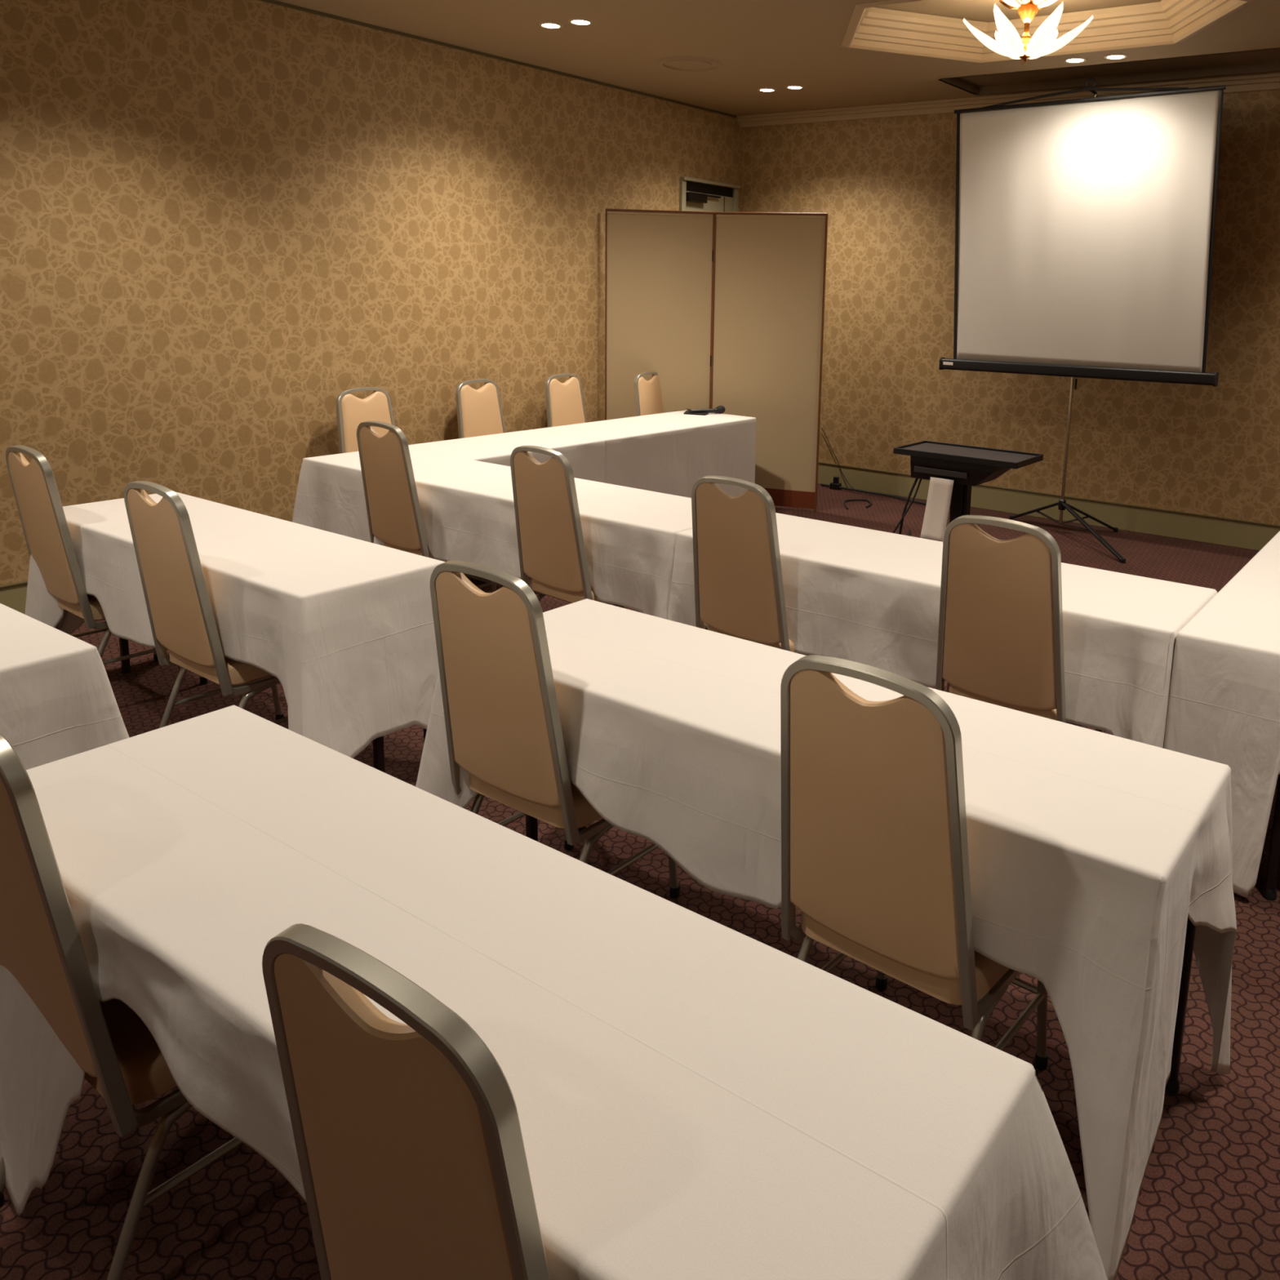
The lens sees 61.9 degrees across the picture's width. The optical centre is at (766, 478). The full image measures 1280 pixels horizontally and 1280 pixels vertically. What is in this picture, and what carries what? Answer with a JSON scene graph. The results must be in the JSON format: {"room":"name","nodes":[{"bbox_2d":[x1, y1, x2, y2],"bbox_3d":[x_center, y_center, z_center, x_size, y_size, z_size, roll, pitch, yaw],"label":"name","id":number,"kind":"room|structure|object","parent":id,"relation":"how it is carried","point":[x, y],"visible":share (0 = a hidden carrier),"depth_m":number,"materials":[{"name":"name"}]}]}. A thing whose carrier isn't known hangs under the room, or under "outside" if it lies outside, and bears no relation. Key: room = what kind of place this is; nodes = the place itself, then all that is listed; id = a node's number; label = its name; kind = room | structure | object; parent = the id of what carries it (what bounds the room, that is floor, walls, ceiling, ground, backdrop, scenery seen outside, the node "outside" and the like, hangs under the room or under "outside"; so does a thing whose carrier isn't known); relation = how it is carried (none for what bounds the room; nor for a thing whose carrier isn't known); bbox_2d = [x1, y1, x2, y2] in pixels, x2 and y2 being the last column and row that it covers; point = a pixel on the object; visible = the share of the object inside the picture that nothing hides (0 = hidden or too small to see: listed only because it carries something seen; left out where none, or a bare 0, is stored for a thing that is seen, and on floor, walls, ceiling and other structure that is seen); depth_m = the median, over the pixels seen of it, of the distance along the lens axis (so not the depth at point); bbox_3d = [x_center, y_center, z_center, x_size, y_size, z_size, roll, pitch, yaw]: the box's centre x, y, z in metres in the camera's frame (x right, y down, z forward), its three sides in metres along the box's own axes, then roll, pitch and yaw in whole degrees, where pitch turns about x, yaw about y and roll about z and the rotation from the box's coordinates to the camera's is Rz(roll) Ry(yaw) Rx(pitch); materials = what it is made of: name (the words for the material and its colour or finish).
{"room":"conference room","nodes":[
{"label":"conference room","id":0,"kind":"room"},
{"bbox_2d":[0,0,741,585],"bbox_3d":[-3.043,-0.896,5.088,0.120,2.962,9.660,9,12,34],"label":"wall","id":1,"kind":"structure","parent":0,"point":[222,221],"depth_m":5.57,"materials":[{"name":"paper"}]},
{"bbox_2d":[0,583,27,613],"bbox_3d":[-3.273,0.540,4.952,0.014,0.172,8.800,9,12,34],"label":"baseboard","id":2,"kind":"structure","parent":1,"relation":"attached to","point":[14,597],"depth_m":4.77,"materials":[{"name":"green paint"}]},
{"bbox_2d":[0,580,27,588],"bbox_3d":[-3.268,0.450,4.934,0.020,0.012,8.800,9,12,34],"label":"trim","id":3,"kind":"structure","parent":1,"relation":"attached to","point":[25,582],"depth_m":4.75,"materials":[{"name":"brown wood"}]},
{"bbox_2d":[258,0,736,118],"bbox_3d":[-2.968,-2.330,4.755,0.012,0.017,9.580,9,12,34],"label":"trim","id":4,"kind":"structure","parent":1,"relation":"attached to","point":[273,2],"depth_m":6.44,"materials":[{"name":"brown"}]},
{"bbox_2d":[679,176,740,212],"bbox_3d":[-0.473,-1.193,8.671,0.070,2.410,0.740,9,12,34],"label":"door","id":5,"kind":"structure","parent":1,"relation":"in","point":[695,194],"depth_m":8.45,"materials":[{"name":"grey paint"}]},
{"bbox_2d":[0,484,1279,1279],"bbox_3d":[0.037,1.088,3.261,7.675,0.100,9.860,9,12,34],"label":"floor","id":6,"kind":"structure","parent":0,"point":[1208,1205],"depth_m":2.05,"materials":[{"name":"carpet"}]},
{"bbox_2d":[5,444,208,684],"bbox_3d":[-2.488,0.333,4.008,0.422,0.966,0.519,9,13,36],"label":"banquet chair","id":7,"kind":"object","parent":6,"relation":"on","point":[49,542],"visible":0.58,"depth_m":3.79,"materials":[{"name":"beige fabric"}]},
{"bbox_2d":[0,733,243,1279],"bbox_3d":[-1.033,0.779,1.806,0.422,0.966,0.519,9,13,35],"label":"banquet chair","id":8,"kind":"object","parent":6,"relation":"on","point":[41,945],"visible":0.49,"depth_m":1.57,"materials":[{"name":"beige fabric"}]},
{"bbox_2d":[124,480,288,728],"bbox_3d":[-1.718,0.458,3.450,0.422,0.966,0.519,9,13,35],"label":"banquet chair","id":9,"kind":"object","parent":6,"relation":"on","point":[181,617],"visible":0.7,"depth_m":3.25,"materials":[{"name":"beige fabric"}]},
{"bbox_2d":[119,637,426,773],"bbox_3d":[-1.887,0.540,3.725,1.704,0.697,0.497,9,12,34],"label":"folding table","id":10,"kind":"object","parent":6,"relation":"on","point":[378,743],"visible":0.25,"depth_m":3.31,"materials":[{"name":"metal"}]},
{"bbox_2d":[24,491,445,758],"bbox_3d":[-1.877,0.513,3.722,1.900,0.652,0.679,9,12,34],"label":"tablecloth","id":11,"kind":"object","parent":10,"relation":"on","point":[344,624],"visible":0.63,"depth_m":3.25,"materials":[{"name":"white fabric"}]},
{"bbox_2d":[335,386,395,453],"bbox_3d":[-2.099,-0.011,5.953,0.519,0.966,0.422,8,12,30],"label":"banquet chair","id":12,"kind":"object","parent":6,"relation":"on","point":[352,411],"visible":0.22,"depth_m":5.93,"materials":[{"name":"beige fabric"}]},
{"bbox_2d":[262,923,550,1279],"bbox_3d":[-0.253,0.899,1.281,0.422,0.966,0.519,9,12,33],"label":"banquet chair","id":13,"kind":"object","parent":6,"relation":"on","point":[408,1137],"visible":0.73,"depth_m":1.02,"materials":[{"name":"brown fabric"}]},
{"bbox_2d":[356,420,496,592],"bbox_3d":[-1.563,0.197,4.904,0.422,0.966,0.519,9,13,36],"label":"banquet chair","id":14,"kind":"object","parent":6,"relation":"on","point":[394,516],"visible":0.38,"depth_m":4.68,"materials":[{"name":"beige fabric"}]},
{"bbox_2d":[455,378,506,438],"bbox_3d":[-1.635,-0.122,6.636,0.519,0.966,0.422,7,12,29],"label":"banquet chair","id":15,"kind":"object","parent":6,"relation":"on","point":[479,411],"visible":0.23,"depth_m":6.66,"materials":[{"name":"beige fabric"}]},
{"bbox_2d":[430,560,679,898],"bbox_3d":[-0.518,0.640,2.657,0.422,0.966,0.519,9,13,34],"label":"banquet chair","id":16,"kind":"object","parent":6,"relation":"on","point":[503,722],"visible":0.77,"depth_m":2.44,"materials":[{"name":"beige fabric"}]},
{"bbox_2d":[544,373,586,427],"bbox_3d":[-1.205,-0.216,7.219,0.519,0.966,0.422,7,12,29],"label":"banquet chair","id":17,"kind":"object","parent":6,"relation":"on","point":[565,403],"visible":0.25,"depth_m":7.24,"materials":[{"name":"beige fabric"}]},
{"bbox_2d":[510,445,625,608],"bbox_3d":[-0.737,0.325,4.341,0.422,0.966,0.519,10,13,38],"label":"banquet chair","id":18,"kind":"object","parent":6,"relation":"on","point":[552,553],"visible":0.56,"depth_m":4.13,"materials":[{"name":"beige fabric"}]},
{"bbox_2d":[633,371,663,416],"bbox_3d":[-0.652,-0.265,7.582,0.519,0.966,0.422,6,11,24],"label":"banquet chair","id":19,"kind":"object","parent":6,"relation":"on","point":[647,393],"visible":0.27,"depth_m":7.56,"materials":[{"name":"beige fabric"}]},
{"bbox_2d":[604,208,828,511],"bbox_3d":[-0.386,-0.846,7.633,1.586,2.105,0.136,3,10,8],"label":"folding screen","id":20,"kind":"object","parent":6,"relation":"on","point":[726,308],"visible":0.7,"depth_m":7.58,"materials":[{"name":"beige fabric"}]},
{"bbox_2d":[691,475,806,655],"bbox_3d":[0.019,0.444,3.813,0.422,0.966,0.519,10,13,38],"label":"banquet chair","id":21,"kind":"object","parent":6,"relation":"on","point":[739,588],"visible":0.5,"depth_m":3.60,"materials":[{"name":"beige fabric"}]},
{"bbox_2d":[829,476,841,489],"bbox_3d":[0.556,0.038,8.532,0.080,0.100,0.060,9,12,34],"label":"power adapter","id":22,"kind":"object","parent":6,"relation":"on","point":[835,485],"visible":1,"depth_m":8.52,"materials":[{"name":"black plastic"}]},
{"bbox_2d":[843,498,871,509],"bbox_3d":[0.685,0.194,7.930,0.214,0.016,0.343,2,10,0],"label":"cable","id":23,"kind":"object","parent":6,"relation":"on","point":[851,500],"visible":1,"depth_m":8.03,"materials":[{"name":"black rubber"}]},
{"bbox_2d":[525,814,1195,1153],"bbox_3d":[0.044,0.836,2.427,1.737,0.697,0.497,9,12,34],"label":"folding table","id":24,"kind":"object","parent":6,"relation":"on","point":[1172,1086],"visible":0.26,"depth_m":2.14,"materials":[{"name":"metal"}]},
{"bbox_2d":[415,598,1236,1279],"bbox_3d":[0.009,0.824,2.419,1.923,0.682,0.738,9,12,34],"label":"tablecloth","id":25,"kind":"object","parent":24,"relation":"on","point":[1091,853],"visible":0.69,"depth_m":2.02,"materials":[{"name":"white fabric"}]},
{"bbox_2d":[820,483,950,507],"bbox_3d":[0.964,0.141,8.225,1.367,0.030,0.064,10,13,39],"label":"cable","id":26,"kind":"object","parent":6,"relation":"on","point":[821,484],"visible":0.75,"depth_m":8.29,"materials":[{"name":"black rubber"}]},
{"bbox_2d":[780,654,1048,1070],"bbox_3d":[0.304,0.768,2.092,0.422,0.966,0.519,10,13,37],"label":"banquet chair","id":27,"kind":"object","parent":6,"relation":"on","point":[875,858],"visible":0.81,"depth_m":1.88,"materials":[{"name":"beige fabric"}]},
{"bbox_2d":[892,440,1043,536],"bbox_3d":[1.148,0.144,6.456,0.992,0.678,0.803,9,12,34],"label":"stand","id":28,"kind":"object","parent":6,"relation":"on","point":[968,466],"visible":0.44,"depth_m":6.22,"materials":[{"name":"black plastic"}]},
{"bbox_2d":[920,476,954,542],"bbox_3d":[0.996,0.185,6.186,0.172,0.370,0.057,9,12,34],"label":"paper sheet","id":29,"kind":"object","parent":28,"relation":"hanging from","point":[940,491],"visible":0.93,"depth_m":6.19,"materials":[{"name":"beige"}]},
{"bbox_2d":[893,440,1043,469],"bbox_3d":[1.191,-0.144,6.254,0.770,0.036,0.424,9,12,34],"label":"tray","id":30,"kind":"object","parent":28,"relation":"on","point":[926,451],"depth_m":6.19,"materials":[{"name":"black plastic"}]},
{"bbox_2d":[935,515,1102,732],"bbox_3d":[0.804,0.560,3.312,0.422,0.966,0.519,9,13,36],"label":"banquet chair","id":31,"kind":"object","parent":6,"relation":"on","point":[1001,637],"visible":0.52,"depth_m":3.10,"materials":[{"name":"beige fabric"}]},
{"bbox_2d":[938,78,1226,563],"bbox_3d":[2.064,-1.063,6.932,0.768,2.930,1.792,-7,14,-40],"label":"projection screen","id":32,"kind":"object","parent":6,"relation":"on","point":[1085,227],"visible":1,"depth_m":6.72,"materials":[{"name":"grey fabric"}]},
{"bbox_2d":[1262,774,1279,900],"bbox_3d":[1.863,0.692,3.511,0.594,0.697,1.747,9,12,34],"label":"folding table","id":33,"kind":"object","parent":6,"relation":"on","point":[1269,891],"visible":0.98,"depth_m":2.85,"materials":[{"name":"metal"}]},
{"bbox_2d":[1163,530,1279,897],"bbox_3d":[1.869,0.685,3.484,0.706,0.682,1.874,9,12,34],"label":"tablecloth","id":34,"kind":"object","parent":33,"relation":"on","point":[1224,704],"visible":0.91,"depth_m":2.86,"materials":[{"name":"white fabric"}]},
{"bbox_3d":[-0.919,0.399,4.656,1.748,0.697,0.531,9,12,34],"label":"folding table","id":35,"kind":"object","parent":6,"relation":"on","visible":0},
{"bbox_2d":[373,459,692,619],"bbox_3d":[-0.934,0.376,4.629,1.793,0.652,0.649,9,12,34],"label":"tablecloth","id":36,"kind":"object","parent":35,"relation":"on","point":[467,507],"visible":0.48,"depth_m":4.40,"materials":[{"name":"white fabric"}]},
{"bbox_3d":[-0.759,-0.014,6.938,0.591,0.697,1.501,9,12,34],"label":"folding table","id":37,"kind":"object","parent":6,"relation":"on","visible":0},
{"bbox_2d":[534,409,755,497],"bbox_3d":[-0.756,-0.041,6.936,0.648,0.652,1.546,9,12,34],"label":"tablecloth","id":38,"kind":"object","parent":37,"relation":"on","point":[668,452],"visible":0.63,"depth_m":6.71,"materials":[{"name":"white fabric"}]},
{"bbox_2d":[683,410,708,415],"bbox_3d":[-0.494,-0.461,7.393,0.160,0.024,0.080,4,11,14],"label":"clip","id":39,"kind":"object","parent":38,"relation":"on","point":[689,411],"visible":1,"depth_m":7.36,"materials":[{"name":"black plastic"}]},
{"bbox_2d":[690,405,725,413],"bbox_3d":[-0.414,-0.481,7.430,0.264,0.056,0.055,-4,12,-27],"label":"microphone","id":40,"kind":"object","parent":38,"relation":"on","point":[720,409],"visible":1,"depth_m":7.44,"materials":[{"name":"black plastic"}]},
{"bbox_2d":[275,0,1279,115],"bbox_3d":[0.130,-1.967,2.703,7.715,0.190,9.900,9,12,34],"label":"ceiling","id":41,"kind":"structure","parent":0,"point":[775,44],"depth_m":6.02,"materials":[{"name":"beige paint"}]},
{"bbox_2d":[537,22,563,29],"bbox_3d":[-1.176,-2.461,5.747,0.134,0.010,0.134,9,12,34],"label":"recessed light","id":42,"kind":"object","parent":41,"relation":"in","point":[553,25],"visible":1,"depth_m":5.73,"materials":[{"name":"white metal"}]},
{"bbox_2d":[568,18,593,25],"bbox_3d":[-0.996,-2.438,5.650,0.134,0.010,0.134,9,12,34],"label":"recessed light","id":43,"kind":"object","parent":41,"relation":"in","point":[574,21],"visible":1,"depth_m":5.63,"materials":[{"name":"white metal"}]},
{"bbox_2d":[657,56,723,72],"bbox_3d":[-0.480,-2.599,6.641,0.416,0.020,0.416,9,12,34],"label":"ceiling vent","id":44,"kind":"object","parent":41,"relation":"in","point":[683,64],"visible":1,"depth_m":6.59,"materials":[{"name":"brown metal"}]},
{"bbox_2d":[757,88,776,92],"bbox_3d":[0.001,-2.737,7.452,0.134,0.010,0.134,9,12,34],"label":"recessed light","id":45,"kind":"object","parent":41,"relation":"in","point":[764,90],"visible":1,"depth_m":7.43,"materials":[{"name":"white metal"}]},
{"bbox_2d":[785,84,804,89],"bbox_3d":[0.194,-2.708,7.322,0.134,0.010,0.134,9,12,34],"label":"recessed light","id":46,"kind":"object","parent":41,"relation":"in","point":[791,86],"visible":1,"depth_m":7.30,"materials":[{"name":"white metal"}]},
{"bbox_2d":[963,0,1093,64],"bbox_3d":[1.335,-2.327,5.420,0.603,0.386,0.644,9,12,34],"label":"chandelier","id":47,"kind":"object","parent":41,"relation":"hanging from","point":[1009,43],"visible":1,"depth_m":5.36,"materials":[{"name":"white glass"}]},
{"bbox_2d":[840,0,1254,62],"bbox_3d":[1.337,-2.417,5.403,2.215,0.203,1.480,9,12,34],"label":"ceiling medallion","id":48,"kind":"structure","parent":41,"relation":"attached to","point":[1164,22],"depth_m":5.91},
{"bbox_2d":[1063,57,1086,62],"bbox_3d":[1.813,-2.455,6.209,0.134,0.010,0.134,9,12,34],"label":"recessed light","id":49,"kind":"object","parent":41,"relation":"in","point":[1074,60],"visible":1,"depth_m":6.19,"materials":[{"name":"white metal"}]},
{"bbox_2d":[1103,53,1128,59],"bbox_3d":[2.012,-2.427,6.088,0.134,0.010,0.134,9,12,34],"label":"recessed light","id":50,"kind":"object","parent":41,"relation":"in","point":[1113,56],"visible":1,"depth_m":6.07,"materials":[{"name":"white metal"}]},
{"bbox_2d":[738,89,1279,524],"bbox_3d":[2.860,-1.208,6.935,7.715,3.262,0.120,9,12,34],"label":"wall","id":51,"kind":"structure","parent":0,"point":[886,187],"depth_m":7.78,"materials":[{"name":"paper"}]},
{"bbox_2d":[821,427,853,488],"bbox_3d":[0.664,-0.143,8.516,0.575,0.475,0.021,10,13,39],"label":"cable","id":52,"kind":"object","parent":51,"relation":"attached to","point":[821,428],"visible":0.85,"depth_m":8.60,"materials":[{"name":"black rubber"}]},
{"bbox_2d":[736,72,1279,128],"bbox_3d":[2.841,-2.461,6.622,7.475,0.084,0.080,9,12,34],"label":"trim","id":53,"kind":"structure","parent":51,"relation":"attached to","point":[1268,82],"depth_m":7.57,"materials":[{"name":"brown wood"}]},
{"bbox_2d":[817,462,1279,551],"bbox_3d":[2.776,0.320,7.159,7.475,0.172,0.014,9,12,34],"label":"baseboard","id":54,"kind":"structure","parent":51,"relation":"attached to","point":[1184,526],"depth_m":7.47,"materials":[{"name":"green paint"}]},
{"bbox_2d":[937,47,1279,95],"bbox_3d":[3.531,-2.346,5.656,5.440,0.075,0.660,9,12,34],"label":"trim","id":55,"kind":"structure","parent":51,"relation":"attached to","point":[1262,60],"depth_m":6.73,"materials":[{"name":"brown wood"}]},
{"bbox_3d":[-0.556,0.968,1.605,1.749,0.697,0.497,9,12,34],"label":"folding table","id":56,"kind":"object","parent":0,"visible":0},
{"bbox_2d":[0,705,1107,1279],"bbox_3d":[-0.510,0.966,1.551,2.019,0.681,0.786,8,12,31],"label":"tablecloth","id":57,"kind":"object","parent":56,"relation":"on","point":[695,1097],"visible":0.93,"depth_m":1.34,"materials":[{"name":"white fabric"}]},
{"bbox_3d":[-2.493,0.673,2.895,1.748,0.697,0.492,9,12,34],"label":"folding table","id":58,"kind":"object","parent":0,"visible":0},
{"bbox_2d":[0,603,129,769],"bbox_3d":[-2.477,0.646,2.897,1.963,0.652,0.678,9,12,34],"label":"tablecloth","id":59,"kind":"object","parent":58,"relation":"on","point":[58,701],"visible":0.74,"depth_m":2.50,"materials":[{"name":"white fabric"}]},
{"bbox_3d":[0.536,0.622,3.677,1.756,0.697,0.531,9,12,34],"label":"folding table","id":60,"kind":"object","parent":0,"visible":0},
{"bbox_2d":[667,512,1217,748],"bbox_3d":[0.520,0.612,3.658,1.802,0.682,0.658,9,12,34],"label":"tablecloth","id":61,"kind":"object","parent":60,"relation":"on","point":[868,597],"visible":0.44,"depth_m":3.38,"materials":[{"name":"white fabric"}]},
{"bbox_3d":[-1.618,0.185,5.706,0.591,0.697,1.502,9,12,34],"label":"folding table","id":62,"kind":"object","parent":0,"visible":0},
{"bbox_2d":[292,429,604,542],"bbox_3d":[-1.671,0.174,5.692,0.738,0.682,1.616,9,12,34],"label":"tablecloth","id":63,"kind":"object","parent":62,"relation":"on","point":[330,496],"visible":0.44,"depth_m":5.22,"materials":[{"name":"white fabric"}]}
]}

